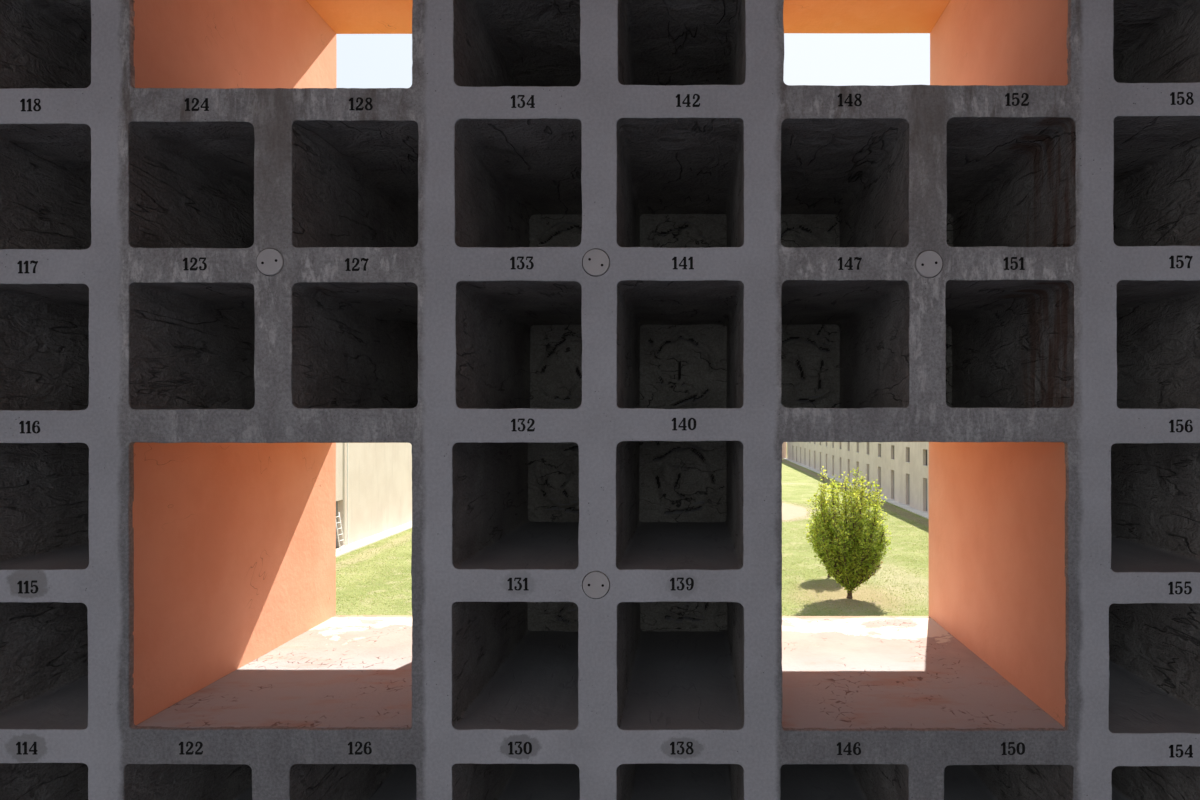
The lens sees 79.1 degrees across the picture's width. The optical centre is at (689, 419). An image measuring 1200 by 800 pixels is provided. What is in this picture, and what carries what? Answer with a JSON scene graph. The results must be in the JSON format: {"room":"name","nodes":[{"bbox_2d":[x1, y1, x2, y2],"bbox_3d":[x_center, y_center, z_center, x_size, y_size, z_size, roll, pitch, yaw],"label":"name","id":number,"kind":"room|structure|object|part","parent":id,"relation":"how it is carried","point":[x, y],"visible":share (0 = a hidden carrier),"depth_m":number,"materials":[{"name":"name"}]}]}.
{"room":"cemetery columbarium","nodes":[
{"label":"cemetery columbarium","id":0,"kind":"room"},
{"bbox_2d":[0,0,1199,799],"bbox_3d":[-2.000,-2.000,2.485,14.000,18.000,0.030,0,0,0],"label":"wall","id":1,"kind":"structure","parent":0,"point":[1093,265],"depth_m":2.47,"materials":[{"name":"grey concrete"}]},
{"bbox_2d":[0,580,87,727],"bbox_3d":[-2.284,0.817,3.065,0.476,0.532,1.192,0,0,0],"label":"niche","id":2,"kind":"object","parent":1,"relation":"attached to","point":[44,645],"visible":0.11,"depth_m":2.73,"materials":[{"name":"concrete"}]},
{"bbox_2d":[0,421,88,568],"bbox_3d":[-2.281,0.268,3.065,0.475,0.532,1.192,0,0,0],"label":"niche","id":3,"kind":"object","parent":1,"relation":"attached to","point":[44,487],"visible":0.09,"depth_m":2.76,"materials":[{"name":"concrete"}]},
{"bbox_2d":[0,260,88,409],"bbox_3d":[-2.281,-0.280,3.065,0.477,0.535,1.192,0,0,0],"label":"niche","id":4,"kind":"object","parent":1,"relation":"attached to","point":[44,329],"visible":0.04,"depth_m":2.76,"materials":[{"name":"concrete"}]},
{"bbox_2d":[0,99,90,249],"bbox_3d":[-2.273,-0.834,3.065,0.477,0.537,1.192,0,0,0],"label":"niche","id":5,"kind":"object","parent":1,"relation":"attached to","point":[45,171],"visible":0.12,"depth_m":2.73,"materials":[{"name":"concrete"}]},
{"bbox_2d":[0,0,90,88],"bbox_3d":[-2.274,-1.357,3.074,0.477,0.478,1.175,0,0,0],"label":"niche","id":6,"kind":"object","parent":1,"relation":"attached to","point":[44,43],"visible":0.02,"depth_m":2.76,"materials":[{"name":"concrete"}]},
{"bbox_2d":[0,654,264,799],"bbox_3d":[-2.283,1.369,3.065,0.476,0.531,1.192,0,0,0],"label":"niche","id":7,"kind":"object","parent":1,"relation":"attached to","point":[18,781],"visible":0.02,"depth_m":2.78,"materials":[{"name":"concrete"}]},
{"bbox_2d":[129,741,251,799],"bbox_3d":[-1.723,1.372,3.065,0.481,0.538,1.192,0,0,0],"label":"niche","id":8,"kind":"object","parent":1,"relation":"attached to","point":[146,781],"visible":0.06,"depth_m":2.79,"materials":[{"name":"concrete"}]},
{"bbox_2d":[133,257,254,409],"bbox_3d":[-1.711,-0.287,3.065,0.473,0.542,1.192,0,0,0],"label":"niche","id":9,"kind":"object","parent":1,"relation":"attached to","point":[194,344],"visible":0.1,"depth_m":2.76,"materials":[{"name":"concrete"}]},
{"bbox_2d":[131,98,277,275],"bbox_3d":[-1.712,-0.837,3.065,0.474,0.535,1.192,0,0,0],"label":"niche","id":10,"kind":"object","parent":1,"relation":"attached to","point":[193,184],"visible":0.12,"depth_m":2.71,"materials":[{"name":"concrete"}]},
{"bbox_2d":[256,249,283,275],"bbox_3d":[-1.441,-0.542,2.482,0.092,0.092,0.033,0,0,0],"label":"round cap","id":11,"kind":"object","parent":1,"relation":"attached to","point":[270,262],"visible":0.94,"depth_m":2.47,"materials":[{"name":"concrete"}]},
{"bbox_2d":[293,741,416,799],"bbox_3d":[-1.157,1.371,3.065,0.476,0.538,1.192,0,0,0],"label":"niche","id":12,"kind":"object","parent":1,"relation":"attached to","point":[310,781],"visible":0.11,"depth_m":2.93,"materials":[{"name":"concrete"}]},
{"bbox_2d":[295,258,417,408],"bbox_3d":[-1.151,-0.287,3.065,0.474,0.538,1.192,0,0,0],"label":"niche","id":13,"kind":"object","parent":1,"relation":"attached to","point":[356,344],"visible":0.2,"depth_m":2.86,"materials":[{"name":"concrete"}]},
{"bbox_2d":[295,97,418,247],"bbox_3d":[-1.149,-0.840,3.065,0.475,0.534,1.192,0,0,0],"label":"niche","id":14,"kind":"object","parent":1,"relation":"attached to","point":[356,184],"visible":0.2,"depth_m":2.78,"materials":[{"name":"concrete"}]},
{"bbox_2d":[454,418,578,567],"bbox_3d":[-0.599,0.264,3.065,0.476,0.539,1.192,0,0,0],"label":"niche","id":15,"kind":"object","parent":1,"relation":"attached to","point":[516,505],"visible":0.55,"depth_m":3.08,"materials":[{"name":"concrete"}]},
{"bbox_3d":[-0.599,0.295,3.630,0.452,0.453,0.063,0,0,0],"label":"panel","id":16,"kind":"part","parent":15,"relation":"part of","materials":[{"name":"concrete"}]},
{"bbox_2d":[454,742,579,799],"bbox_3d":[-0.598,1.372,3.065,0.479,0.538,1.192,0,0,0],"label":"niche","id":17,"kind":"object","parent":1,"relation":"attached to","point":[472,781],"visible":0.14,"depth_m":3.12,"materials":[{"name":"concrete"}]},
{"bbox_2d":[455,0,580,86],"bbox_3d":[-0.594,-1.363,3.074,0.478,0.478,1.175,0,0,0],"label":"niche","id":18,"kind":"object","parent":1,"relation":"attached to","point":[525,43],"visible":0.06,"depth_m":2.90,"materials":[{"name":"concrete"}]},
{"bbox_2d":[457,256,581,408],"bbox_3d":[-0.588,-0.289,3.065,0.475,0.543,1.192,0,0,0],"label":"niche","id":19,"kind":"object","parent":1,"relation":"attached to","point":[520,343],"visible":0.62,"depth_m":3.10,"materials":[{"name":"concrete"}]},
{"bbox_3d":[-0.588,-0.258,3.629,0.451,0.456,0.064,0,0,0],"label":"panel","id":20,"kind":"part","parent":19,"relation":"part of","materials":[{"name":"concrete"}]},
{"bbox_2d":[454,576,609,727],"bbox_3d":[-0.601,0.813,3.065,0.475,0.545,1.192,0,0,0],"label":"niche","id":21,"kind":"object","parent":1,"relation":"attached to","point":[516,663],"visible":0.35,"depth_m":2.88,"materials":[{"name":"concrete"}]},
{"bbox_3d":[-0.601,0.845,3.630,0.451,0.457,0.063,0,0,0],"label":"panel","id":22,"kind":"part","parent":21,"relation":"part of","materials":[{"name":"concrete"}]},
{"bbox_2d":[456,95,609,273],"bbox_3d":[-0.590,-0.844,3.065,0.478,0.542,1.192,0,0,0],"label":"niche","id":23,"kind":"object","parent":1,"relation":"attached to","point":[519,182],"visible":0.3,"depth_m":2.89,"materials":[{"name":"concrete"}]},
{"bbox_3d":[-0.590,-0.814,3.627,0.454,0.460,0.069,0,0,0],"label":"panel","id":24,"kind":"part","parent":23,"relation":"part of","materials":[{"name":"concrete"}]},
{"bbox_2d":[583,249,609,276],"bbox_3d":[-0.323,-0.540,2.482,0.092,0.092,0.033,0,0,0],"label":"round cap","id":25,"kind":"object","parent":1,"relation":"attached to","point":[596,262],"visible":0.94,"depth_m":2.47,"materials":[{"name":"concrete"}]},
{"bbox_2d":[583,571,609,597],"bbox_3d":[-0.323,0.566,2.482,0.092,0.092,0.033,0,0,0],"label":"round cap","id":26,"kind":"object","parent":1,"relation":"attached to","point":[596,584],"visible":0.94,"depth_m":2.47,"materials":[{"name":"plastic"}]},
{"bbox_2d":[617,418,742,568],"bbox_3d":[-0.035,0.263,3.065,0.478,0.543,1.192,0,0,0],"label":"niche","id":27,"kind":"object","parent":1,"relation":"attached to","point":[680,503],"visible":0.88,"depth_m":3.42,"materials":[{"name":"concrete"}]},
{"bbox_3d":[-0.035,0.293,3.630,0.454,0.459,0.062,0,0,0],"label":"panel","id":28,"kind":"part","parent":27,"relation":"part of","materials":[{"name":"concrete"}]},
{"bbox_2d":[617,742,743,799],"bbox_3d":[-0.034,1.372,3.065,0.480,0.537,1.192,0,0,0],"label":"niche","id":29,"kind":"object","parent":1,"relation":"attached to","point":[650,781],"visible":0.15,"depth_m":3.18,"materials":[{"name":"concrete"}]},
{"bbox_2d":[617,577,743,727],"bbox_3d":[-0.033,0.812,3.065,0.478,0.544,1.192,0,0,0],"label":"niche","id":30,"kind":"object","parent":1,"relation":"attached to","point":[680,664],"visible":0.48,"depth_m":2.98,"materials":[{"name":"concrete"}]},
{"bbox_3d":[-0.033,0.844,3.632,0.454,0.457,0.058,0,0,0],"label":"panel","id":31,"kind":"part","parent":30,"relation":"part of","materials":[{"name":"concrete"}]},
{"bbox_2d":[617,257,743,408],"bbox_3d":[-0.033,-0.289,3.065,0.477,0.543,1.192,0,0,0],"label":"niche","id":32,"kind":"object","parent":1,"relation":"attached to","point":[680,344],"visible":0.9,"depth_m":3.48,"materials":[{"name":"concrete"}]},
{"bbox_3d":[-0.033,-0.259,3.629,0.453,0.458,0.065,0,0,0],"label":"panel","id":33,"kind":"part","parent":32,"relation":"part of","materials":[{"name":"concrete"}]},
{"bbox_2d":[617,94,743,247],"bbox_3d":[-0.033,-0.845,3.065,0.478,0.547,1.192,0,0,0],"label":"niche","id":34,"kind":"object","parent":1,"relation":"attached to","point":[680,182],"visible":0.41,"depth_m":3.01,"materials":[{"name":"concrete"}]},
{"bbox_3d":[-0.033,-0.815,3.626,0.454,0.463,0.070,0,0,0],"label":"panel","id":35,"kind":"part","parent":34,"relation":"part of","materials":[{"name":"concrete"}]},
{"bbox_2d":[618,0,744,85],"bbox_3d":[-0.028,-1.367,3.074,0.480,0.477,1.175,0,0,0],"label":"niche","id":36,"kind":"object","parent":1,"relation":"attached to","point":[661,42],"visible":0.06,"depth_m":2.96,"materials":[{"name":"concrete"}]},
{"bbox_2d":[780,742,906,799],"bbox_3d":[0.531,1.374,3.065,0.482,0.539,1.192,0,0,0],"label":"niche","id":37,"kind":"object","parent":1,"relation":"attached to","point":[797,781],"visible":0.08,"depth_m":3.14,"materials":[{"name":"concrete"}]},
{"bbox_2d":[781,94,906,247],"bbox_3d":[0.532,-0.846,3.065,0.481,0.547,1.192,0,0,0],"label":"niche","id":38,"kind":"object","parent":1,"relation":"attached to","point":[844,183],"visible":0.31,"depth_m":2.91,"materials":[{"name":"concrete"}]},
{"bbox_3d":[0.532,-0.814,3.632,0.457,0.459,0.059,0,0,0],"label":"panel","id":39,"kind":"part","parent":38,"relation":"part of","materials":[{"name":"concrete"}]},
{"bbox_2d":[781,257,907,407],"bbox_3d":[0.534,-0.290,3.065,0.480,0.540,1.192,0,0,0],"label":"niche","id":40,"kind":"object","parent":1,"relation":"attached to","point":[844,344],"visible":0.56,"depth_m":3.13,"materials":[{"name":"concrete"}]},
{"bbox_3d":[0.534,-0.260,3.628,0.456,0.457,0.066,0,0,0],"label":"panel","id":41,"kind":"part","parent":40,"relation":"part of","materials":[{"name":"concrete"}]},
{"bbox_2d":[915,251,941,277],"bbox_3d":[0.820,-0.535,2.482,0.092,0.092,0.033,0,0,0],"label":"round cap","id":42,"kind":"object","parent":1,"relation":"attached to","point":[928,264],"visible":0.93,"depth_m":2.47,"materials":[{"name":"concrete"}]},
{"bbox_2d":[920,93,1072,277],"bbox_3d":[1.103,-0.848,3.065,0.484,0.548,1.192,0,0,0],"label":"niche","id":43,"kind":"object","parent":1,"relation":"attached to","point":[1009,182],"visible":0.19,"depth_m":2.79,"materials":[{"name":"concrete"}]},
{"bbox_3d":[1.103,-0.817,3.629,0.460,0.462,0.063,0,0,0],"label":"panel","id":44,"kind":"part","parent":43,"relation":"part of","materials":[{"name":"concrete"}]},
{"bbox_2d":[944,742,1069,799],"bbox_3d":[1.094,1.376,3.065,0.484,0.542,1.192,0,0,0],"label":"niche","id":45,"kind":"object","parent":1,"relation":"attached to","point":[961,782],"visible":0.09,"depth_m":2.98,"materials":[{"name":"concrete"}]},
{"bbox_2d":[945,257,1070,407],"bbox_3d":[1.099,-0.290,3.065,0.484,0.539,1.192,0,0,0],"label":"niche","id":46,"kind":"object","parent":1,"relation":"attached to","point":[1008,343],"visible":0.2,"depth_m":2.88,"materials":[{"name":"concrete"}]},
{"bbox_3d":[1.099,-0.261,3.626,0.460,0.457,0.070,0,0,0],"label":"panel","id":47,"kind":"part","parent":46,"relation":"part of","materials":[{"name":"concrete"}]},
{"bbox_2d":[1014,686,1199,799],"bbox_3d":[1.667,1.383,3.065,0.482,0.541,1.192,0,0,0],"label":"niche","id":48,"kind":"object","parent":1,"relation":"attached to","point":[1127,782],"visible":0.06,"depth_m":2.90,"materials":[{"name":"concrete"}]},
{"bbox_2d":[1109,581,1199,730],"bbox_3d":[1.659,0.825,3.065,0.484,0.543,1.192,0,0,0],"label":"niche","id":49,"kind":"object","parent":1,"relation":"attached to","point":[1154,648],"visible":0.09,"depth_m":2.81,"materials":[{"name":"concrete"}]},
{"bbox_2d":[1111,419,1199,570],"bbox_3d":[1.666,0.271,3.065,0.483,0.545,1.192,0,0,0],"label":"niche","id":50,"kind":"object","parent":1,"relation":"attached to","point":[1155,487],"visible":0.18,"depth_m":2.87,"materials":[{"name":"concrete"}]},
{"bbox_2d":[1113,92,1199,245],"bbox_3d":[1.674,-0.851,3.065,0.483,0.549,1.192,0,0,0],"label":"niche","id":51,"kind":"object","parent":1,"relation":"attached to","point":[1156,192],"visible":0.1,"depth_m":2.82,"materials":[{"name":"concrete"}]},
{"bbox_2d":[1113,0,1199,82],"bbox_3d":[1.674,-1.377,3.074,0.482,0.480,1.175,0,0,0],"label":"niche","id":52,"kind":"object","parent":1,"relation":"attached to","point":[1155,41],"visible":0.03,"depth_m":2.85,"materials":[{"name":"concrete"}]},
{"bbox_2d":[1116,255,1199,408],"bbox_3d":[1.685,-0.291,3.065,0.482,0.547,1.192,0,0,0],"label":"niche","id":53,"kind":"object","parent":1,"relation":"attached to","point":[1158,323],"visible":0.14,"depth_m":2.88,"materials":[{"name":"concrete"}]},
{"bbox_3d":[-2.000,-2.050,3.192,14.200,18.100,1.445,0,0,0],"label":"wall","id":54,"kind":"structure","parent":0,"visible":0},
{"bbox_2d":[132,442,411,727],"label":"window","id":55,"kind":"structure","parent":54,"relation":"in","point":[235,543],"depth_m":2.94,"materials":[{"name":"orange paint"}]},
{"bbox_3d":[-1.441,1.086,3.201,0.970,0.051,1.427,0,0,0],"label":"sill","id":56,"kind":"part","parent":55,"relation":"part of","materials":[{"name":"concrete"}]},
{"bbox_2d":[133,0,412,88],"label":"window","id":57,"kind":"structure","parent":54,"relation":"in","point":[212,44],"depth_m":3.15,"materials":[{"name":"orange paint"}]},
{"bbox_2d":[782,442,1065,728],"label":"window","id":58,"kind":"structure","parent":54,"relation":"in","point":[997,581],"depth_m":2.95,"materials":[{"name":"orange paint"}]},
{"bbox_3d":[0.807,1.090,3.201,0.982,0.051,1.427,0,0,0],"label":"sill","id":59,"kind":"part","parent":58,"relation":"part of","materials":[{"name":"concrete"}]},
{"bbox_2d":[783,0,1067,85],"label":"window","id":60,"kind":"structure","parent":54,"relation":"in","point":[973,42],"depth_m":3.36,"materials":[{"name":"orange paint"}]},
{"label":"outside","id":61,"kind":"structure","parent":0,"visible":0},
{"bbox_2d":[333,458,930,617],"bbox_3d":[0.000,7.000,113.192,120.000,0.001,218.555,0,0,0],"label":"lawn","id":62,"kind":"structure","parent":61,"point":[799,483],"depth_m":32.62,"materials":[{"name":"green plant"}]},
{"bbox_2d":[336,521,411,556],"bbox_3d":[-18.500,6.960,50.470,1.000,0.080,56.000,0,0,0],"label":"path","id":63,"kind":"structure","parent":62,"relation":"on","point":[359,544],"depth_m":41.70,"materials":[{"name":"white concrete"}]},
{"bbox_2d":[336,512,345,550],"bbox_3d":[-18.670,5.930,38.374,0.395,1.990,0.536,0,0,0],"label":"ladder","id":64,"kind":"object","parent":63,"relation":"on","point":[338,512],"visible":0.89,"depth_m":38.48,"materials":[{"name":"white metal"}]},
{"bbox_3d":[-18.670,5.930,38.134,0.395,1.990,0.056,0,0,0],"label":"rail","id":65,"kind":"part","parent":64,"relation":"part of","materials":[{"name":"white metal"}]},
{"bbox_2d":[336,443,411,547],"bbox_3d":[-23.025,2.625,51.470,8.350,8.750,54.400,0,0,0],"label":"building","id":66,"kind":"structure","parent":62,"relation":"on","point":[374,480],"depth_m":42.82,"materials":[{"name":"beige paint"}]},
{"bbox_3d":[-19.320,5.650,38.949,0.080,2.700,1.050,0,0,0],"label":"door","id":67,"kind":"part","parent":66,"relation":"part of","materials":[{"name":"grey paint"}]},
{"bbox_2d":[782,442,786,457],"bbox_3d":[-6.300,2.625,135.070,47.800,8.750,8.400,0,0,0],"label":"building","id":68,"kind":"structure","parent":62,"relation":"on","point":[784,445],"depth_m":131.06,"materials":[{"name":"beige concrete"}]},
{"bbox_2d":[804,518,842,576],"bbox_3d":[6.223,5.494,32.120,2.333,3.122,2.081,0,0,0],"label":"tree","id":69,"kind":"object","parent":62,"relation":"on","point":[811,530],"visible":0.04,"depth_m":32.02,"materials":[{"name":"green plant"}]},
{"bbox_2d":[806,466,891,598],"bbox_3d":[6.262,4.431,28.256,3.382,5.255,3.335,0,0,7],"label":"tree","id":70,"kind":"object","parent":62,"relation":"on","point":[849,552],"visible":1,"depth_m":27.82,"materials":[{"name":"green plant"}]},
{"bbox_2d":[783,458,928,518],"bbox_3d":[17.225,6.960,82.470,0.750,0.080,120.000,0,0,0],"label":"path","id":71,"kind":"structure","parent":62,"relation":"on","point":[911,509],"depth_m":61.90,"materials":[{"name":"grey concrete"}]},
{"bbox_2d":[787,442,928,513],"bbox_3d":[21.625,2.625,75.590,8.350,8.750,109.760,0,0,0],"label":"building","id":72,"kind":"structure","parent":62,"relation":"on","point":[901,469],"depth_m":66.88,"materials":[{"name":"grey paint"}]},
{"bbox_3d":[17.890,5.615,58.230,0.100,2.670,1.200,0,0,0],"label":"door","id":73,"kind":"part","parent":72,"relation":"part of","materials":[{"name":"grey paint"}]},
{"bbox_3d":[17.890,5.615,53.900,0.100,2.670,1.200,0,0,0],"label":"door","id":74,"kind":"part","parent":72,"relation":"part of","materials":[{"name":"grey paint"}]}
]}

